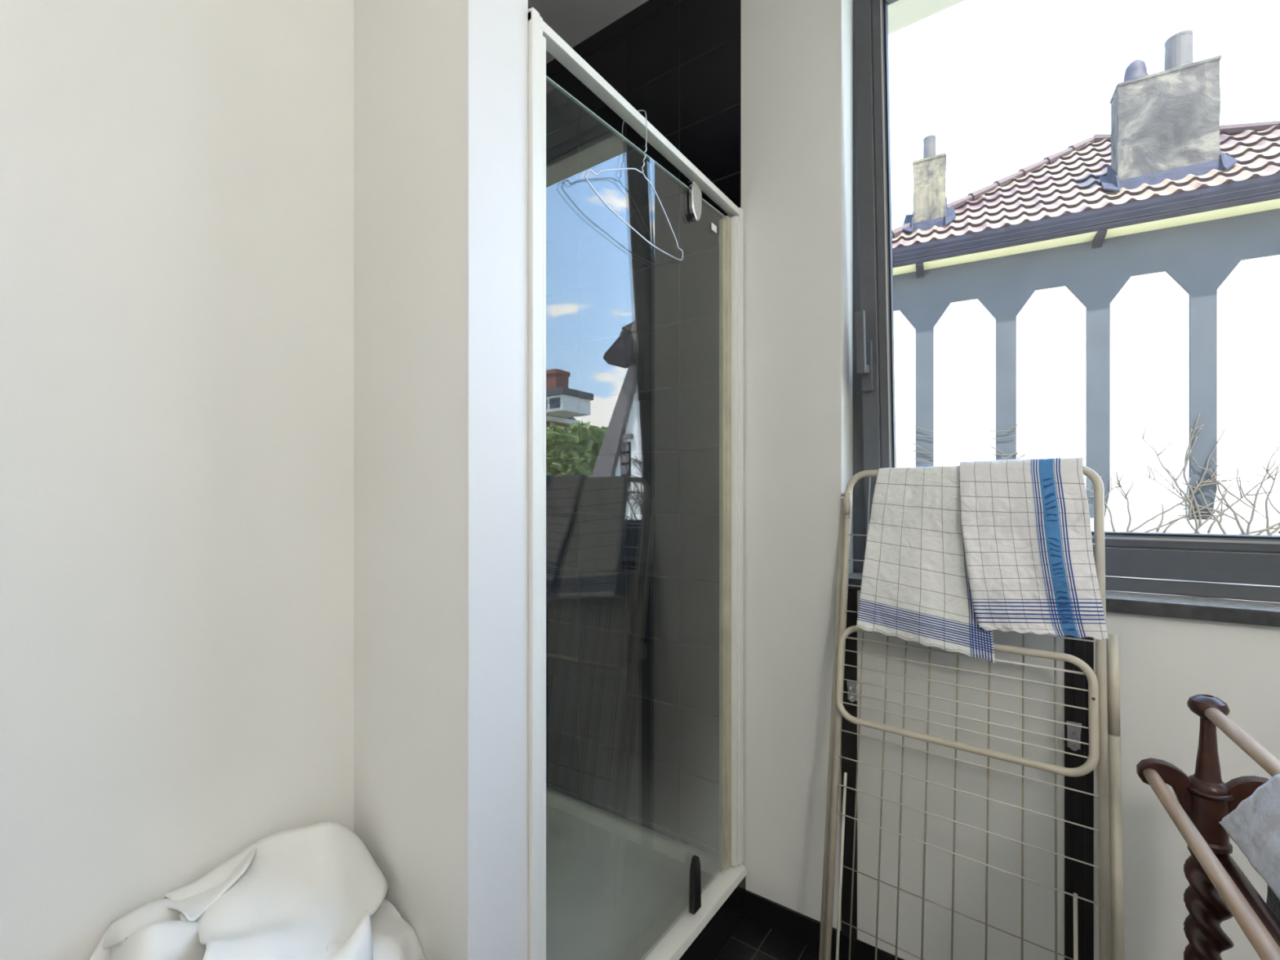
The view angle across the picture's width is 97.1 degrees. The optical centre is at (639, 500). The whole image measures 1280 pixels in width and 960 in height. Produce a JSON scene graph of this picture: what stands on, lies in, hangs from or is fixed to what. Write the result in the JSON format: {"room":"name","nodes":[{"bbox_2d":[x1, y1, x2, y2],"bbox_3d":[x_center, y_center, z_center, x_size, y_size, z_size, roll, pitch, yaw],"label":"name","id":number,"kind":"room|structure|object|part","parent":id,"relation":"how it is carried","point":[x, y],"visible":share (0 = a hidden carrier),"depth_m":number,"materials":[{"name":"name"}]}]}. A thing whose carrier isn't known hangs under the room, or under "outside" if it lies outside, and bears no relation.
{"room":"bathroom","nodes":[
{"label":"bathroom","id":0,"kind":"room"},
{"bbox_2d":[0,0,353,959],"bbox_3d":[-1.400,-0.210,-0.044,0.120,2.820,2.902,0,0,35],"label":"wall","id":1,"kind":"structure","parent":0,"point":[176,176],"depth_m":0.83,"materials":[{"name":"paint"}]},
{"bbox_2d":[353,0,466,959],"bbox_3d":[-0.649,-0.210,1.215,1.032,2.820,0.120,0,0,35],"label":"wall","id":2,"kind":"structure","parent":0,"point":[410,55],"depth_m":0.95,"materials":[{"name":"paint"}]},
{"bbox_2d":[466,0,528,959],"bbox_3d":[-0.228,-0.210,0.912,0.006,2.820,0.122,0,0,35],"label":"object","id":3,"kind":"structure","parent":2,"relation":"attached to","point":[497,30],"depth_m":0.91,"materials":[{"name":"white paint"}]},
{"bbox_2d":[528,0,648,63],"bbox_3d":[-0.262,-1.695,-0.238,3.350,0.150,4.209,0,0,35],"label":"ceiling","id":4,"kind":"structure","parent":0,"point":[575,21],"depth_m":1.89,"materials":[{"name":"white paint"}]},
{"bbox_2d":[546,0,741,857],"bbox_3d":[-0.055,-0.210,2.047,1.034,2.820,0.251,0,0,35],"label":"wall","id":5,"kind":"structure","parent":0,"point":[633,327],"depth_m":1.86,"materials":[{"name":"black tile"}]},
{"bbox_2d":[714,916,835,959],"bbox_3d":[-0.262,1.250,-0.238,3.350,0.100,4.209,0,0,35],"label":"floor","id":6,"kind":"structure","parent":0,"point":[751,940],"depth_m":1.52,"materials":[{"name":"black tile"}]},
{"bbox_2d":[89,821,425,959],"bbox_3d":[-0.536,0.872,0.751,0.349,0.664,0.509,0,0,35],"label":"cloth","id":7,"kind":"object","parent":6,"relation":"on","point":[317,891],"visible":1,"depth_m":0.81,"materials":[{"name":"white fabric"}]},
{"bbox_2d":[546,786,745,959],"bbox_3d":[-0.312,1.130,1.568,0.930,0.140,0.823,0,0,35],"label":"shower tray","id":8,"kind":"object","parent":6,"relation":"on","point":[615,884],"visible":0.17,"depth_m":1.62,"materials":[{"name":"white ceramic"}]},
{"bbox_2d":[528,7,746,959],"bbox_3d":[0.047,0.121,1.305,0.049,1.914,0.835,0,0,35],"label":"shower door frame","id":9,"kind":"structure","parent":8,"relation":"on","point":[704,904],"depth_m":1.22,"materials":[{"name":"white metal"}]},
{"bbox_2d":[584,109,683,260],"bbox_3d":[-0.022,-0.699,1.210,0.058,0.288,0.352,0,0,35],"label":"wire hanger","id":10,"kind":"object","parent":9,"relation":"hanging from","point":[588,170],"visible":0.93,"depth_m":1.21,"materials":[{"name":"grey metal"}]},
{"bbox_3d":[0.000,-0.626,1.195,0.003,0.143,0.352,0,0,35],"label":"hanger frame","id":11,"kind":"part","parent":10,"relation":"part of","materials":[{"name":"silver metal"}]},
{"bbox_3d":[0.046,-0.824,1.301,0.028,0.024,0.828,0,0,35],"label":"rail","id":12,"kind":"part","parent":9,"relation":"part of","materials":[{"name":"white metal"}]},
{"bbox_3d":[0.051,1.059,1.310,0.049,0.036,0.823,0,0,35],"label":"rail","id":13,"kind":"part","parent":9,"relation":"part of","materials":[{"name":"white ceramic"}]},
{"bbox_2d":[818,465,1124,959],"bbox_3d":[0.679,0.564,1.222,0.568,1.279,0.241,0,0,39],"label":"drying rack","id":14,"kind":"object","parent":6,"relation":"on","point":[1104,684],"visible":0.97,"depth_m":1.16,"materials":[{"name":"beige metal"}]},
{"bbox_3d":[0.478,0.589,1.402,0.016,1.192,0.216,0,0,35],"label":"leg","id":15,"kind":"part","parent":14,"relation":"part of","materials":[{"name":"beige metal"}]},
{"bbox_3d":[0.533,0.016,1.440,0.007,0.062,0.018,0,0,-1],"label":"lever","id":16,"kind":"part","parent":14,"relation":"part of","materials":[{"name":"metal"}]},
{"bbox_3d":[0.530,0.521,1.364,0.004,1.165,0.200,0,0,35],"label":"upright rod","id":17,"kind":"part","parent":14,"relation":"part of","materials":[{"name":"silver metal"}]},
{"bbox_3d":[0.560,0.667,1.308,0.004,0.874,0.151,0,0,35],"label":"upright rod","id":18,"kind":"part","parent":14,"relation":"part of","materials":[{"name":"silver metal"}]},
{"bbox_3d":[0.592,0.667,1.281,0.004,0.874,0.151,0,0,35],"label":"upright rod","id":19,"kind":"part","parent":14,"relation":"part of","materials":[{"name":"silver metal"}]},
{"bbox_2d":[856,465,995,663],"bbox_3d":[0.660,0.128,1.301,0.280,0.417,0.132,0,0,39],"label":"tea towel","id":20,"kind":"object","parent":14,"relation":"hanging from","point":[915,587],"visible":0.94,"depth_m":1.30,"materials":[{"name":"white fabric"}]},
{"bbox_3d":[0.632,0.667,1.249,0.004,0.874,0.151,0,0,35],"label":"upright rod","id":21,"kind":"part","parent":14,"relation":"part of","materials":[{"name":"silver metal"}]},
{"bbox_3d":[0.675,0.667,1.214,0.004,0.874,0.151,0,0,35],"label":"upright rod","id":22,"kind":"part","parent":14,"relation":"part of","materials":[{"name":"silver metal"}]},
{"bbox_3d":[0.676,0.417,1.229,0.501,0.228,0.051,0,0,39],"label":"wing frame","id":23,"kind":"part","parent":14,"relation":"part of","materials":[{"name":"beige metal"}]},
{"bbox_3d":[0.722,0.667,1.175,0.004,0.874,0.151,0,0,35],"label":"upright rod","id":24,"kind":"part","parent":14,"relation":"part of","materials":[{"name":"silver metal"}]},
{"bbox_3d":[0.769,0.667,1.137,0.004,0.874,0.151,0,0,35],"label":"upright rod","id":25,"kind":"part","parent":14,"relation":"part of","materials":[{"name":"silver metal"}]},
{"bbox_2d":[959,457,1108,639],"bbox_3d":[0.813,0.091,1.189,0.255,0.361,0.145,0,0,35],"label":"tea towel","id":26,"kind":"object","parent":14,"relation":"hanging from","point":[1025,524],"visible":0.99,"depth_m":1.17,"materials":[{"name":"white fabric"}]},
{"bbox_3d":[0.811,0.667,1.103,0.004,0.874,0.151,0,0,35],"label":"upright rod","id":27,"kind":"part","parent":14,"relation":"part of","materials":[{"name":"silver metal"}]},
{"bbox_3d":[0.880,0.724,1.044,0.019,0.923,0.173,0,0,35],"label":"leg","id":28,"kind":"part","parent":14,"relation":"part of","materials":[{"name":"beige metal"}]},
{"bbox_2d":[1136,693,1279,959],"bbox_3d":[0.753,0.755,0.644,0.328,0.890,0.638,0,0,30],"label":"towel stand","id":29,"kind":"object","parent":6,"relation":"on","point":[1211,873],"visible":0.98,"depth_m":0.87,"materials":[{"name":"brown wood"}]},
{"bbox_3d":[0.856,0.472,0.919,0.074,0.093,0.018,0,0,30],"label":"arm","id":30,"kind":"part","parent":29,"relation":"part of","materials":[{"name":"brown wood"}]},
{"bbox_3d":[0.898,0.435,0.895,0.058,0.250,0.058,0,0,35],"label":"post","id":31,"kind":"part","parent":29,"relation":"part of","materials":[{"name":"brown wood"}]},
{"bbox_3d":[0.692,0.447,0.679,0.020,0.020,0.568,0,0,30],"label":"rail rod","id":32,"kind":"part","parent":29,"relation":"part of","materials":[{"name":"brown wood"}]},
{"bbox_3d":[0.753,0.331,0.644,0.020,0.020,0.568,0,0,30],"label":"rail rod","id":33,"kind":"part","parent":29,"relation":"part of","materials":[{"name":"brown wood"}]},
{"bbox_3d":[0.940,0.472,0.870,0.074,0.093,0.018,0,0,30],"label":"arm","id":34,"kind":"part","parent":29,"relation":"part of","materials":[{"name":"brown wood"}]},
{"bbox_2d":[1218,773,1279,900],"bbox_3d":[0.745,0.416,0.628,0.041,0.195,0.398,0,0,30],"label":"cloth","id":35,"kind":"object","parent":29,"relation":"hanging from","point":[1254,825],"visible":1,"depth_m":0.69,"materials":[{"name":"white fabric"}]},
{"bbox_2d":[1266,884,1279,921],"bbox_3d":[0.848,0.603,0.669,0.050,0.337,0.375,0,0,30],"label":"towel","id":36,"kind":"object","parent":29,"relation":"hanging from","point":[1273,901],"visible":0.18,"depth_m":0.81,"materials":[{"name":"grey fabric"}]},
{"bbox_2d":[887,0,965,35],"bbox_3d":[1.173,-1.845,1.645,8.000,0.150,0.640,0,0,35],"label":"roof overhang","id":37,"kind":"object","parent":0,"point":[902,14],"depth_m":2.08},
{"bbox_2d":[741,0,1279,959],"bbox_3d":[1.304,-0.210,1.067,2.316,2.820,0.269,0,0,35],"label":"wall","id":38,"kind":"structure","parent":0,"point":[797,55],"depth_m":1.52,"materials":[{"name":"paint"}]},
{"bbox_2d":[744,889,904,959],"bbox_3d":[1.178,1.163,1.008,2.153,0.075,0.009,0,0,35],"label":"baseboard","id":39,"kind":"structure","parent":38,"relation":"attached to","point":[806,930],"depth_m":1.53,"materials":[{"name":"black tile"}]},
{"bbox_2d":[841,588,1093,959],"bbox_3d":[0.729,0.677,1.317,0.511,0.896,0.026,0,0,35],"label":"radiator","id":40,"kind":"object","parent":38,"relation":"attached to","point":[1073,841],"visible":0.77,"depth_m":1.30,"materials":[{"name":"white metal"}]},
{"bbox_2d":[848,572,1279,611],"bbox_3d":[1.239,0.203,1.030,1.680,0.006,0.118,0,0,35],"label":"windowsill","id":41,"kind":"structure","parent":38,"relation":"attached to","point":[1242,604],"depth_m":1.13,"materials":[{"name":"stone"}]},
{"bbox_2d":[853,0,1279,602],"bbox_3d":[1.254,-0.710,1.052,1.680,1.820,0.231,0,0,35],"label":"window","id":42,"kind":"structure","parent":38,"relation":"attached to","point":[1216,566],"depth_m":1.44,"materials":[{"name":"metal"}]},
{"bbox_3d":[0.574,-0.402,1.457,0.022,0.157,0.064,0,0,35],"label":"lever","id":43,"kind":"part","parent":42,"relation":"part of","materials":[{"name":"metal"}]},
{"bbox_3d":[0.596,-0.350,1.485,0.028,0.130,0.023,0,0,35],"label":"handle","id":44,"kind":"part","parent":42,"relation":"part of","materials":[{"name":"metal"}]},
{"label":"outside","id":45,"kind":"structure","parent":0,"visible":0},
{"bbox_3d":[30.155,4.500,16.446,110.000,0.200,58.200,0,0,35],"label":"ground","id":46,"kind":"structure","parent":45,"visible":0},
{"bbox_2d":[892,29,1279,535],"bbox_3d":[8.028,-0.605,8.387,13.290,10.010,5.460,0,0,29],"label":"house","id":47,"kind":"structure","parent":46,"relation":"on","point":[1104,290],"depth_m":6.94,"materials":[{"name":"white paint"}]},
{"bbox_2d":[923,134,936,158],"bbox_3d":[4.214,-5.061,8.231,0.178,0.400,0.178,0,0,35],"label":"chimney pot","id":48,"kind":"object","parent":47,"relation":"on","point":[929,141],"depth_m":8.16,"materials":[{"name":"metal"}]},
{"bbox_2d":[912,419,1033,462],"bbox_3d":[4.469,-0.694,7.652,1.413,0.706,0.024,0,0,29],"label":"climbing vine","id":49,"kind":"object","parent":47,"relation":"attached to","point":[1002,453],"visible":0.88,"depth_m":7.49,"materials":[{"name":"brown plant"}]},
{"bbox_2d":[1085,458,1231,532],"bbox_3d":[6.102,-0.004,6.765,1.402,0.937,0.035,0,0,29],"label":"bare shrub","id":50,"kind":"object","parent":47,"relation":"attached to","point":[1171,522],"visible":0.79,"depth_m":6.72,"materials":[{"name":"brown plant"}]},
{"bbox_2d":[1164,29,1193,70],"bbox_3d":[6.537,-5.372,6.864,0.273,0.460,0.273,0,0,35],"label":"chimney pot","id":51,"kind":"object","parent":47,"relation":"on","point":[1179,47],"depth_m":6.77,"materials":[{"name":"metal"}]},
{"bbox_2d":[1142,413,1279,533],"bbox_3d":[6.610,-0.282,6.484,1.314,1.446,0.033,0,0,29],"label":"bare shrub","id":52,"kind":"object","parent":47,"relation":"attached to","point":[1199,524],"visible":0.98,"depth_m":6.56,"materials":[{"name":"brown plant"}]},
{"bbox_2d":[1177,445,1279,535],"bbox_3d":[6.980,-0.082,6.288,1.499,1.037,0.036,0,0,29],"label":"bare shrub","id":53,"kind":"object","parent":47,"relation":"attached to","point":[1268,528],"visible":0.94,"depth_m":6.35,"materials":[{"name":"brown plant"}]}
]}

